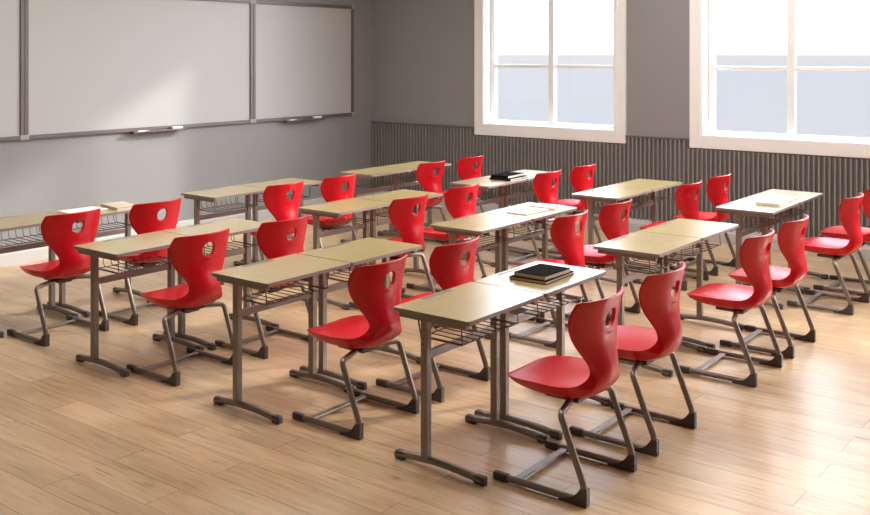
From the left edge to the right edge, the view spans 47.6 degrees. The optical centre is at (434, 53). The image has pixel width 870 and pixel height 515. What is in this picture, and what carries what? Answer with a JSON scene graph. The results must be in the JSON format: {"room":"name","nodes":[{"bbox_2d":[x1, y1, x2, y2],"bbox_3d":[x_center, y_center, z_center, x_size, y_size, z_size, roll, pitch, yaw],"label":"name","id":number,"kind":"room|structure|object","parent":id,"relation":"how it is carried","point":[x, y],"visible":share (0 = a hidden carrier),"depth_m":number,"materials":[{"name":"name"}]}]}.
{"room":"classroom","nodes":[
{"label":"classroom","id":0,"kind":"room"},
{"bbox_2d":[0,0,372,247],"bbox_3d":[-4.632,0.051,8.138,0.200,3.750,12.270,0,0,38],"label":"wall","id":1,"kind":"structure","parent":0,"point":[56,173],"depth_m":10.58,"materials":[{"name":"grey paint"}]},
{"bbox_2d":[0,0,24,140],"bbox_3d":[-4.622,0.090,7.954,0.041,1.407,2.791,0,0,38],"label":"whiteboard","id":2,"kind":"object","parent":1,"relation":"attached to","point":[11,11],"visible":1,"depth_m":8.97,"materials":[{"name":"plastic"}]},
{"bbox_2d":[24,0,252,139],"bbox_3d":[-2.927,0.090,10.162,0.041,1.407,2.774,0,0,38],"label":"whiteboard","id":3,"kind":"object","parent":1,"relation":"attached to","point":[92,67],"visible":1,"depth_m":10.02,"materials":[{"name":"plastic"}]},
{"bbox_2d":[130,128,185,133],"bbox_3d":[-2.864,0.798,10.204,0.090,0.022,0.652,0,0,38],"label":"marker tray","id":4,"kind":"object","parent":3,"relation":"attached to","point":[149,131],"visible":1,"depth_m":10.15,"materials":[{"name":"metal"}]},
{"bbox_2d":[171,126,182,128],"bbox_3d":[-2.713,0.782,10.372,0.040,0.036,0.130,0,0,38],"label":"eraser","id":5,"kind":"object","parent":4,"relation":"on","point":[172,127],"visible":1,"depth_m":10.36,"materials":[{"name":"grey fabric"}]},
{"bbox_2d":[0,193,370,267],"bbox_3d":[-4.551,1.851,8.063,0.020,0.150,12.250,0,0,38],"label":"baseboard","id":6,"kind":"structure","parent":1,"relation":"attached to","point":[41,253],"depth_m":9.75,"materials":[{"name":"paint"}]},
{"bbox_2d":[253,0,353,122],"bbox_3d":[-1.563,0.090,11.939,0.041,1.407,1.705,0,0,38],"label":"whiteboard","id":7,"kind":"object","parent":1,"relation":"attached to","point":[303,53],"visible":1,"depth_m":11.88,"materials":[{"name":"plastic"}]},
{"bbox_2d":[282,118,324,121],"bbox_3d":[-1.582,0.798,11.873,0.090,0.022,0.642,0,0,38],"label":"marker tray","id":8,"kind":"object","parent":7,"relation":"attached to","point":[311,118],"visible":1,"depth_m":11.83,"materials":[{"name":"metal"}]},
{"bbox_2d":[0,208,869,514],"bbox_3d":[0.670,1.976,4.100,13.530,0.100,12.720,0,0,38],"label":"floor","id":9,"kind":"structure","parent":0,"point":[77,438],"depth_m":5.21,"materials":[{"name":"brown wood"}]},
{"bbox_2d":[0,212,77,337],"bbox_3d":[-2.963,1.563,7.071,0.520,0.728,0.651,0,0,38],"label":"student desk","id":10,"kind":"object","parent":9,"relation":"on","point":[34,219],"visible":0.66,"depth_m":7.18,"materials":[{"name":"wood"}]},
{"bbox_2d":[0,226,43,246],"bbox_3d":[-2.992,1.284,7.093,0.288,0.129,0.481,0,0,38],"label":"wire basket","id":11,"kind":"object","parent":10,"relation":"on","point":[0,226],"depth_m":7.11,"materials":[{"name":"grey metal"}]},
{"bbox_2d":[7,208,108,346],"bbox_3d":[-2.603,1.500,6.818,0.500,0.853,0.484,0,0,38],"label":"chair","id":12,"kind":"object","parent":9,"relation":"on","point":[57,232],"visible":0.95,"depth_m":6.66,"materials":[{"name":"red plastic"}]},
{"bbox_2d":[47,203,143,316],"bbox_3d":[-2.561,1.563,7.594,0.520,0.728,0.651,0,0,38],"label":"student desk","id":13,"kind":"object","parent":9,"relation":"on","point":[127,230],"visible":0.48,"depth_m":7.60,"materials":[{"name":"wood"}]},
{"bbox_2d":[57,206,108,213],"bbox_3d":[-2.685,1.195,7.525,0.210,0.010,0.310,0,0,38],"label":"open notebook","id":14,"kind":"object","parent":13,"relation":"on","point":[75,210],"visible":0.63,"depth_m":7.53,"materials":[{"name":"white paper"}]},
{"bbox_2d":[72,215,130,232],"bbox_3d":[-2.590,1.284,7.617,0.288,0.129,0.481,0,0,38],"label":"wire basket","id":15,"kind":"object","parent":13,"relation":"on","point":[126,216],"depth_m":7.73,"materials":[{"name":"metal"}]},
{"bbox_2d":[101,201,134,210],"bbox_3d":[-2.459,1.189,7.704,0.180,0.022,0.290,0,0,-43],"label":"hardcover book","id":16,"kind":"object","parent":13,"relation":"on","point":[117,206],"visible":0.87,"depth_m":7.65,"materials":[{"name":"white paper"}]},
{"bbox_2d":[74,231,203,376],"bbox_3d":[-1.861,1.563,6.268,0.520,0.728,0.651,0,0,38],"label":"student desk","id":17,"kind":"object","parent":9,"relation":"on","point":[111,249],"visible":0.87,"depth_m":6.15,"materials":[{"name":"wood"}]},
{"bbox_2d":[99,250,170,273],"bbox_3d":[-1.890,1.284,6.290,0.288,0.129,0.481,0,0,38],"label":"wire basket","id":18,"kind":"object","parent":17,"relation":"on","point":[168,259],"depth_m":6.28,"materials":[{"name":"grey metal"}]},
{"bbox_2d":[99,198,180,325],"bbox_3d":[-2.170,1.500,7.317,0.500,0.853,0.484,0,0,38],"label":"chair","id":19,"kind":"object","parent":9,"relation":"on","point":[143,218],"visible":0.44,"depth_m":7.13,"materials":[{"name":"red plastic"}]},
{"bbox_2d":[126,228,232,385],"bbox_3d":[-1.543,1.500,6.047,0.500,0.853,0.484,0,0,38],"label":"chair","id":20,"kind":"object","parent":9,"relation":"on","point":[200,290],"visible":0.98,"depth_m":5.89,"materials":[{"name":"red plastic"}]},
{"bbox_2d":[162,218,278,350],"bbox_3d":[-1.459,1.563,6.791,0.520,0.728,0.651,0,0,38],"label":"student desk","id":21,"kind":"object","parent":9,"relation":"on","point":[237,226],"visible":0.52,"depth_m":6.84,"materials":[{"name":"wood"}]},
{"bbox_2d":[203,235,257,255],"bbox_3d":[-1.488,1.284,6.814,0.288,0.129,0.481,0,0,38],"label":"wire basket","id":22,"kind":"object","parent":21,"relation":"on","point":[244,242],"depth_m":6.92,"materials":[{"name":"metal"}]},
{"bbox_2d":[181,185,265,284],"bbox_3d":[-1.794,1.563,8.602,0.520,0.728,0.651,0,0,38],"label":"student desk","id":23,"kind":"object","parent":9,"relation":"on","point":[209,195],"visible":0.62,"depth_m":8.59,"materials":[{"name":"wood"}]},
{"bbox_2d":[200,194,256,211],"bbox_3d":[-1.823,1.284,8.625,0.288,0.129,0.481,0,0,38],"label":"wire basket","id":24,"kind":"object","parent":23,"relation":"on","point":[247,204],"depth_m":8.66,"materials":[{"name":"metal"}]},
{"bbox_2d":[215,215,317,358],"bbox_3d":[-1.119,1.500,6.553,0.500,0.853,0.484,0,0,38],"label":"chair","id":25,"kind":"object","parent":9,"relation":"on","point":[272,240],"visible":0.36,"depth_m":6.37,"materials":[{"name":"red plastic"}]},
{"bbox_2d":[250,181,307,280],"bbox_3d":[-1.384,1.500,8.311,0.500,0.853,0.484,0,0,38],"label":"chair","id":26,"kind":"object","parent":9,"relation":"on","point":[275,200],"visible":0.41,"depth_m":8.13,"materials":[{"name":"red plastic"}]},
{"bbox_2d":[241,178,321,262],"bbox_3d":[-1.392,1.563,9.126,0.520,0.728,0.651,0,0,38],"label":"student desk","id":27,"kind":"object","parent":9,"relation":"on","point":[255,209],"visible":0.34,"depth_m":9.05,"materials":[{"name":"wood"}]},
{"bbox_2d":[258,187,309,201],"bbox_3d":[-1.421,1.284,9.148,0.288,0.129,0.481,0,0,38],"label":"wire basket","id":28,"kind":"object","parent":27,"relation":"on","point":[309,187],"depth_m":9.22,"materials":[{"name":"metal"}]},
{"bbox_2d":[212,254,353,423],"bbox_3d":[-0.830,1.563,5.516,0.520,0.728,0.651,0,0,38],"label":"student desk","id":29,"kind":"object","parent":9,"relation":"on","point":[262,275],"visible":0.98,"depth_m":5.46,"materials":[{"name":"wood"}]},
{"bbox_2d":[242,273,328,305],"bbox_3d":[-0.859,1.284,5.538,0.288,0.129,0.481,0,0,38],"label":"wire basket","id":30,"kind":"object","parent":29,"relation":"on","point":[265,276],"depth_m":5.41,"materials":[{"name":"grey metal"}]},
{"bbox_2d":[307,173,362,276],"bbox_3d":[-0.974,1.500,8.829,0.500,0.853,0.484,0,0,38],"label":"chair","id":31,"kind":"object","parent":9,"relation":"on","point":[331,187],"visible":0.53,"depth_m":8.65,"materials":[{"name":"red plastic"}]},
{"bbox_2d":[298,198,390,309],"bbox_3d":[-0.678,1.563,7.800,0.520,0.728,0.651,0,0,38],"label":"student desk","id":32,"kind":"object","parent":9,"relation":"on","point":[334,209],"visible":0.59,"depth_m":7.71,"materials":[{"name":"wood"}]},
{"bbox_2d":[320,211,377,228],"bbox_3d":[-0.706,1.284,7.822,0.288,0.129,0.481,0,0,38],"label":"wire basket","id":33,"kind":"object","parent":32,"relation":"on","point":[364,219],"depth_m":7.88,"materials":[{"name":"grey metal"}]},
{"bbox_2d":[292,254,419,439],"bbox_3d":[-0.421,1.500,5.250,0.500,0.853,0.484,0,0,38],"label":"chair","id":34,"kind":"object","parent":9,"relation":"on","point":[379,325],"visible":0.99,"depth_m":5.10,"materials":[{"name":"red plastic"}]},
{"bbox_2d":[298,237,421,389],"bbox_3d":[-0.428,1.563,6.039,0.520,0.728,0.651,0,0,38],"label":"student desk","id":35,"kind":"object","parent":9,"relation":"on","point":[361,251],"visible":0.59,"depth_m":5.94,"materials":[{"name":"wood"}]},
{"bbox_2d":[328,254,400,281],"bbox_3d":[-0.457,1.284,6.061,0.288,0.129,0.481,0,0,38],"label":"wire basket","id":36,"kind":"object","parent":35,"relation":"on","point":[346,256],"depth_m":5.88,"materials":[{"name":"grey metal"}]},
{"bbox_2d":[340,166,412,242],"bbox_3d":[-0.571,1.563,10.106,0.520,0.728,0.651,0,0,38],"label":"student desk","id":37,"kind":"object","parent":9,"relation":"on","point":[366,173],"visible":0.72,"depth_m":10.12,"materials":[{"name":"wood"}]},
{"bbox_2d":[357,173,400,187],"bbox_3d":[-0.600,1.284,10.128,0.288,0.129,0.481,0,0,38],"label":"wire basket","id":38,"kind":"object","parent":37,"relation":"on","point":[391,183],"depth_m":10.18,"materials":[{"name":"metal"}]},
{"bbox_2d":[349,194,434,307],"bbox_3d":[-0.324,1.500,7.552,0.500,0.853,0.484,0,0,38],"label":"chair","id":39,"kind":"object","parent":9,"relation":"on","point":[410,226],"visible":0.52,"depth_m":7.39,"materials":[{"name":"red plastic"}]},
{"bbox_2d":[355,189,442,292],"bbox_3d":[-0.276,1.563,8.323,0.520,0.728,0.651,0,0,38],"label":"student desk","id":40,"kind":"object","parent":9,"relation":"on","point":[390,196],"visible":0.35,"depth_m":8.35,"materials":[{"name":"wood"}]},
{"bbox_2d":[369,199,428,217],"bbox_3d":[-0.304,1.284,8.346,0.288,0.129,0.481,0,0,38],"label":"wire basket","id":41,"kind":"object","parent":40,"relation":"on","point":[415,209],"depth_m":8.30,"materials":[{"name":"metal"}]},
{"bbox_2d":[383,161,450,231],"bbox_3d":[-0.169,1.563,10.630,0.520,0.728,0.651,0,0,38],"label":"student desk","id":42,"kind":"object","parent":9,"relation":"on","point":[410,165],"visible":0.34,"depth_m":10.58,"materials":[{"name":"wood"}]},
{"bbox_2d":[399,173,417,181],"bbox_3d":[-0.198,1.284,10.652,0.288,0.129,0.481,0,0,38],"label":"wire basket","id":43,"kind":"object","parent":42,"relation":"on","point":[404,179],"depth_m":10.62,"materials":[{"name":"grey metal"}]},
{"bbox_2d":[416,160,446,251],"bbox_3d":[-0.166,1.500,9.926,0.500,0.853,0.484,0,0,38],"label":"chair","id":44,"kind":"object","parent":9,"relation":"on","point":[425,175],"visible":0.59,"depth_m":9.75,"materials":[{"name":"red plastic"}]},
{"bbox_2d":[376,236,489,402],"bbox_3d":[-0.011,1.500,5.780,0.500,0.853,0.484,0,0,38],"label":"chair","id":45,"kind":"object","parent":9,"relation":"on","point":[446,268],"visible":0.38,"depth_m":5.61,"materials":[{"name":"red plastic"}]},
{"bbox_2d":[406,183,486,291],"bbox_3d":[0.097,1.500,8.169,0.500,0.853,0.484,0,0,38],"label":"chair","id":46,"kind":"object","parent":9,"relation":"on","point":[456,204],"visible":0.55,"depth_m":8.00,"materials":[{"name":"red plastic"}]},
{"bbox_2d":[442,155,489,234],"bbox_3d":[0.245,1.500,10.443,0.500,0.853,0.484,0,0,38],"label":"chair","id":47,"kind":"object","parent":9,"relation":"on","point":[465,166],"visible":0.37,"depth_m":10.25,"materials":[{"name":"red plastic"}]},
{"bbox_2d":[393,282,549,485],"bbox_3d":[0.196,1.563,4.785,0.520,0.728,0.651,0,0,38],"label":"student desk","id":48,"kind":"object","parent":9,"relation":"on","point":[463,306],"visible":0.99,"depth_m":4.71,"materials":[{"name":"beige wood"}]},
{"bbox_2d":[418,308,518,345],"bbox_3d":[0.167,1.284,4.807,0.288,0.129,0.481,0,0,38],"label":"wire basket","id":49,"kind":"object","parent":48,"relation":"on","point":[464,312],"depth_m":4.65,"materials":[{"name":"metal"}]},
{"bbox_2d":[430,213,535,338],"bbox_3d":[0.357,1.563,7.033,0.520,0.728,0.651,0,0,38],"label":"student desk","id":50,"kind":"object","parent":9,"relation":"on","point":[475,225],"visible":0.66,"depth_m":7.01,"materials":[{"name":"wood"}]},
{"bbox_2d":[446,226,514,248],"bbox_3d":[0.329,1.284,7.055,0.288,0.129,0.481,0,0,38],"label":"wire basket","id":51,"kind":"object","parent":50,"relation":"on","point":[496,236],"depth_m":7.06,"materials":[{"name":"grey metal"}]},
{"bbox_2d":[449,176,529,266],"bbox_3d":[0.526,1.563,9.287,0.520,0.728,0.651,0,0,38],"label":"student desk","id":52,"kind":"object","parent":9,"relation":"on","point":[485,183],"visible":0.64,"depth_m":9.26,"materials":[{"name":"wood"}]},
{"bbox_2d":[469,184,512,199],"bbox_3d":[0.497,1.284,9.310,0.288,0.129,0.481,0,0,38],"label":"wire basket","id":53,"kind":"object","parent":52,"relation":"on","point":[500,193],"depth_m":9.37,"materials":[{"name":"grey metal"}]},
{"bbox_2d":[490,175,527,180],"bbox_3d":[0.710,1.190,9.480,0.230,0.020,0.340,0,0,34],"label":"hardcover book","id":54,"kind":"object","parent":52,"relation":"on","point":[524,176],"visible":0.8,"depth_m":9.37,"materials":[{"name":"black paper"}]},
{"bbox_2d":[491,172,523,178],"bbox_3d":[0.695,1.167,9.476,0.190,0.026,0.310,0,0,34],"label":"hardcover book","id":55,"kind":"object","parent":54,"relation":"on","point":[506,175],"visible":1,"depth_m":9.42,"materials":[{"name":"black paper"}]},
{"bbox_2d":[490,170,560,252],"bbox_3d":[0.928,1.563,9.811,0.520,0.728,0.651,0,0,38],"label":"student desk","id":56,"kind":"object","parent":9,"relation":"on","point":[531,174],"visible":0.37,"depth_m":9.80,"materials":[{"name":"wood"}]},
{"bbox_2d":[508,184,532,191],"bbox_3d":[0.899,1.284,9.833,0.288,0.129,0.481,0,0,38],"label":"wire basket","id":57,"kind":"object","parent":56,"relation":"on","point":[517,189],"depth_m":9.78,"materials":[{"name":"grey metal"}]},
{"bbox_2d":[484,202,580,317],"bbox_3d":[0.759,1.563,7.557,0.520,0.728,0.651,0,0,38],"label":"student desk","id":58,"kind":"object","parent":9,"relation":"on","point":[543,230],"visible":0.45,"depth_m":7.51,"materials":[{"name":"wood"}]},
{"bbox_2d":[506,207,548,215],"bbox_3d":[0.704,1.195,7.485,0.190,0.010,0.310,0,0,39],"label":"open notebook","id":59,"kind":"object","parent":58,"relation":"on","point":[526,211],"visible":1,"depth_m":7.44,"materials":[{"name":"white paper"}]},
{"bbox_2d":[508,215,559,234],"bbox_3d":[0.731,1.284,7.579,0.288,0.129,0.481,0,0,38],"label":"wire basket","id":60,"kind":"object","parent":58,"relation":"on","point":[543,224],"depth_m":7.58,"materials":[{"name":"metal"}]},
{"bbox_2d":[529,203,564,209],"bbox_3d":[0.874,1.191,7.683,0.240,0.018,0.160,0,0,39],"label":"hardcover book","id":61,"kind":"object","parent":58,"relation":"on","point":[538,205],"visible":1,"depth_m":7.64,"materials":[{"name":"white paper"}]},
{"bbox_2d":[508,169,563,264],"bbox_3d":[0.898,1.500,9.133,0.500,0.853,0.484,0,0,38],"label":"chair","id":62,"kind":"object","parent":9,"relation":"on","point":[546,193],"visible":0.44,"depth_m":8.95,"materials":[{"name":"red plastic"}]},
{"bbox_2d":[474,261,610,439],"bbox_3d":[0.598,1.563,5.308,0.520,0.728,0.651,0,0,38],"label":"student desk","id":63,"kind":"object","parent":9,"relation":"on","point":[582,275],"visible":0.55,"depth_m":5.18,"materials":[{"name":"wood"}]},
{"bbox_2d":[509,270,574,284],"bbox_3d":[0.577,1.191,5.311,0.225,0.017,0.315,0,0,36],"label":"hardcover book","id":64,"kind":"object","parent":63,"relation":"on","point":[512,277],"visible":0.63,"depth_m":5.20,"materials":[{"name":"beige paper"}]},
{"bbox_2d":[514,263,570,280],"bbox_3d":[0.578,1.171,5.292,0.195,0.024,0.260,0,0,39],"label":"hardcover book","id":65,"kind":"object","parent":64,"relation":"on","point":[543,272],"visible":1,"depth_m":5.25,"materials":[{"name":"black paper"}]},
{"bbox_2d":[512,284,583,315],"bbox_3d":[0.569,1.284,5.330,0.288,0.129,0.481,0,0,38],"label":"wire basket","id":66,"kind":"object","parent":63,"relation":"on","point":[536,286],"depth_m":5.18,"materials":[{"name":"grey metal"}]},
{"bbox_2d":[509,210,589,347],"bbox_3d":[0.780,1.500,6.759,0.500,0.853,0.484,0,0,38],"label":"chair","id":67,"kind":"object","parent":9,"relation":"on","point":[569,244],"visible":0.64,"depth_m":6.58,"materials":[{"name":"red plastic"}]},
{"bbox_2d":[493,286,636,507],"bbox_3d":[0.595,1.500,4.516,0.500,0.853,0.484,0,0,38],"label":"chair","id":68,"kind":"object","parent":9,"relation":"on","point":[571,379],"visible":1,"depth_m":4.37,"materials":[{"name":"red plastic"}]},
{"bbox_2d":[538,163,601,253],"bbox_3d":[1.307,1.500,9.652,0.500,0.853,0.484,0,0,38],"label":"chair","id":69,"kind":"object","parent":9,"relation":"on","point":[579,180],"visible":0.62,"depth_m":9.47,"materials":[{"name":"red plastic"}]},
{"bbox_2d":[555,198,640,325],"bbox_3d":[1.188,1.500,7.291,0.500,0.853,0.484,0,0,38],"label":"chair","id":70,"kind":"object","parent":9,"relation":"on","point":[611,223],"visible":0.54,"depth_m":7.11,"materials":[{"name":"red plastic"}]},
{"bbox_2d":[571,186,655,286],"bbox_3d":[1.559,1.563,8.546,0.520,0.728,0.651,0,0,38],"label":"student desk","id":71,"kind":"object","parent":9,"relation":"on","point":[608,194],"visible":0.53,"depth_m":8.40,"materials":[{"name":"wood"}]},
{"bbox_2d":[584,196,637,211],"bbox_3d":[1.530,1.284,8.568,0.288,0.129,0.481,0,0,38],"label":"wire basket","id":72,"kind":"object","parent":71,"relation":"on","point":[620,201],"depth_m":8.60,"materials":[{"name":"metal"}]},
{"bbox_2d":[569,262,696,456],"bbox_3d":[1.011,1.500,5.047,0.500,0.853,0.484,0,0,38],"label":"chair","id":73,"kind":"object","parent":9,"relation":"on","point":[638,345],"visible":0.78,"depth_m":4.88,"materials":[{"name":"red plastic"}]},
{"bbox_2d":[608,179,685,266],"bbox_3d":[1.961,1.563,9.070,0.520,0.728,0.651,0,0,38],"label":"student desk","id":74,"kind":"object","parent":9,"relation":"on","point":[654,185],"visible":0.52,"depth_m":9.11,"materials":[{"name":"wood"}]},
{"bbox_2d":[629,188,668,203],"bbox_3d":[1.932,1.284,9.092,0.288,0.129,0.481,0,0,38],"label":"wire basket","id":75,"kind":"object","parent":74,"relation":"on","point":[644,198],"depth_m":9.15,"materials":[{"name":"metal"}]},
{"bbox_2d":[593,231,706,376],"bbox_3d":[1.382,1.563,6.268,0.520,0.728,0.651,0,0,38],"label":"student desk","id":76,"kind":"object","parent":9,"relation":"on","point":[641,245],"visible":0.76,"depth_m":6.17,"materials":[{"name":"wood"}]},
{"bbox_2d":[611,250,682,273],"bbox_3d":[1.353,1.284,6.290,0.288,0.129,0.481,0,0,38],"label":"wire basket","id":77,"kind":"object","parent":76,"relation":"on","point":[659,260],"depth_m":6.25,"materials":[{"name":"metal"}]},
{"bbox_2d":[632,180,708,290],"bbox_3d":[1.989,1.500,8.348,0.500,0.853,0.484,0,0,38],"label":"chair","id":78,"kind":"object","parent":9,"relation":"on","point":[687,205],"visible":0.52,"depth_m":8.16,"materials":[{"name":"red plastic"}]},
{"bbox_2d":[640,218,743,347],"bbox_3d":[1.784,1.563,6.792,0.520,0.728,0.651,0,0,38],"label":"student desk","id":79,"kind":"object","parent":9,"relation":"on","point":[705,230],"visible":0.49,"depth_m":6.85,"materials":[{"name":"wood"}]},
{"bbox_2d":[670,235,720,255],"bbox_3d":[1.755,1.284,6.814,0.288,0.129,0.481,0,0,38],"label":"wire basket","id":80,"kind":"object","parent":79,"relation":"on","point":[698,245],"depth_m":6.77,"materials":[{"name":"metal"}]},
{"bbox_2d":[669,173,735,275],"bbox_3d":[2.394,1.500,8.876,0.500,0.853,0.484,0,0,38],"label":"chair","id":81,"kind":"object","parent":9,"relation":"on","point":[716,193],"visible":0.62,"depth_m":8.69,"materials":[{"name":"red plastic"}]},
{"bbox_2d":[679,229,782,387],"bbox_3d":[1.801,1.500,6.026,0.500,0.853,0.484,0,0,38],"label":"chair","id":82,"kind":"object","parent":9,"relation":"on","point":[754,253],"visible":1,"depth_m":5.88,"materials":[{"name":"red plastic"}]},
{"bbox_2d":[716,198,803,308],"bbox_3d":[2.588,1.563,7.818,0.520,0.728,0.651,0,0,38],"label":"student desk","id":83,"kind":"object","parent":9,"relation":"on","point":[748,207],"visible":0.73,"depth_m":7.70,"materials":[{"name":"wood"}]},
{"bbox_2d":[730,211,784,228],"bbox_3d":[2.559,1.284,7.840,0.288,0.129,0.481,0,0,38],"label":"wire basket","id":84,"kind":"object","parent":83,"relation":"on","point":[762,219],"depth_m":7.85,"materials":[{"name":"grey metal"}]},
{"bbox_2d":[756,198,786,206],"bbox_3d":[2.684,1.186,7.863,0.185,0.027,0.245,0,0,34],"label":"hardcover book","id":85,"kind":"object","parent":83,"relation":"on","point":[766,201],"visible":1,"depth_m":7.80,"materials":[{"name":"white paper"}]},
{"bbox_2d":[720,214,815,358],"bbox_3d":[2.212,1.500,6.563,0.500,0.853,0.484,0,0,38],"label":"chair","id":86,"kind":"object","parent":9,"relation":"on","point":[791,235],"visible":0.82,"depth_m":6.38,"materials":[{"name":"red plastic"}]},
{"bbox_2d":[746,189,828,291],"bbox_3d":[2.990,1.563,8.342,0.520,0.728,0.651,0,0,38],"label":"student desk","id":87,"kind":"object","parent":9,"relation":"on","point":[803,197],"visible":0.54,"depth_m":8.40,"materials":[{"name":"wood"}]},
{"bbox_2d":[770,195,797,202],"bbox_3d":[2.840,1.194,8.099,0.185,0.012,0.280,0,0,36],"label":"notebook","id":88,"kind":"object","parent":87,"relation":"on","point":[789,199],"visible":0.71,"depth_m":8.10,"materials":[{"name":"white paper"}]},
{"bbox_2d":[771,202,808,217],"bbox_3d":[2.961,1.284,8.364,0.288,0.129,0.481,0,0,38],"label":"wire basket","id":89,"kind":"object","parent":87,"relation":"on","point":[787,211],"depth_m":8.32,"materials":[{"name":"grey metal"}]},
{"bbox_2d":[787,193,869,314],"bbox_3d":[3.023,1.500,7.593,0.500,0.853,0.484,0,0,38],"label":"chair","id":90,"kind":"object","parent":9,"relation":"on","point":[849,211],"visible":0.88,"depth_m":7.43,"materials":[{"name":"red plastic"}]},
{"bbox_2d":[813,189,869,295],"bbox_3d":[3.427,1.500,8.119,0.500,0.853,0.484,0,0,38],"label":"chair","id":91,"kind":"object","parent":9,"relation":"on","point":[838,232],"visible":0.68,"depth_m":8.00,"materials":[{"name":"red plastic"}]},
{"bbox_2d":[373,0,826,141],"bbox_3d":[4.378,0.051,9.095,13.330,3.750,0.220,0,0,38],"label":"wall","id":92,"kind":"structure","parent":0,"point":[423,50],"depth_m":12.11,"materials":[{"name":"grey paint"}]},
{"bbox_2d":[474,0,626,143],"bbox_3d":[1.341,-0.339,11.403,2.005,2.630,0.256,0,0,38],"label":"window","id":93,"kind":"structure","parent":92,"relation":"in","point":[486,122],"depth_m":11.42,"materials":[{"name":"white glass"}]},
{"bbox_2d":[371,121,869,245],"bbox_3d":[4.380,1.395,8.932,13.130,1.021,0.036,0,0,38],"label":"wainscoting","id":94,"kind":"structure","parent":92,"relation":"attached to","point":[839,179],"depth_m":10.56,"materials":[{"name":"paint"}]},
{"bbox_2d":[371,191,869,260],"bbox_3d":[4.383,1.851,8.920,13.110,0.150,0.050,0,0,38],"label":"baseboard","id":95,"kind":"structure","parent":92,"relation":"attached to","point":[634,224],"depth_m":10.06,"materials":[{"name":"paint"}]},
{"bbox_2d":[689,0,869,157],"bbox_3d":[3.509,-0.339,9.739,2.005,2.630,0.256,0,0,38],"label":"window","id":96,"kind":"structure","parent":92,"relation":"in","point":[703,133],"depth_m":10.01,"materials":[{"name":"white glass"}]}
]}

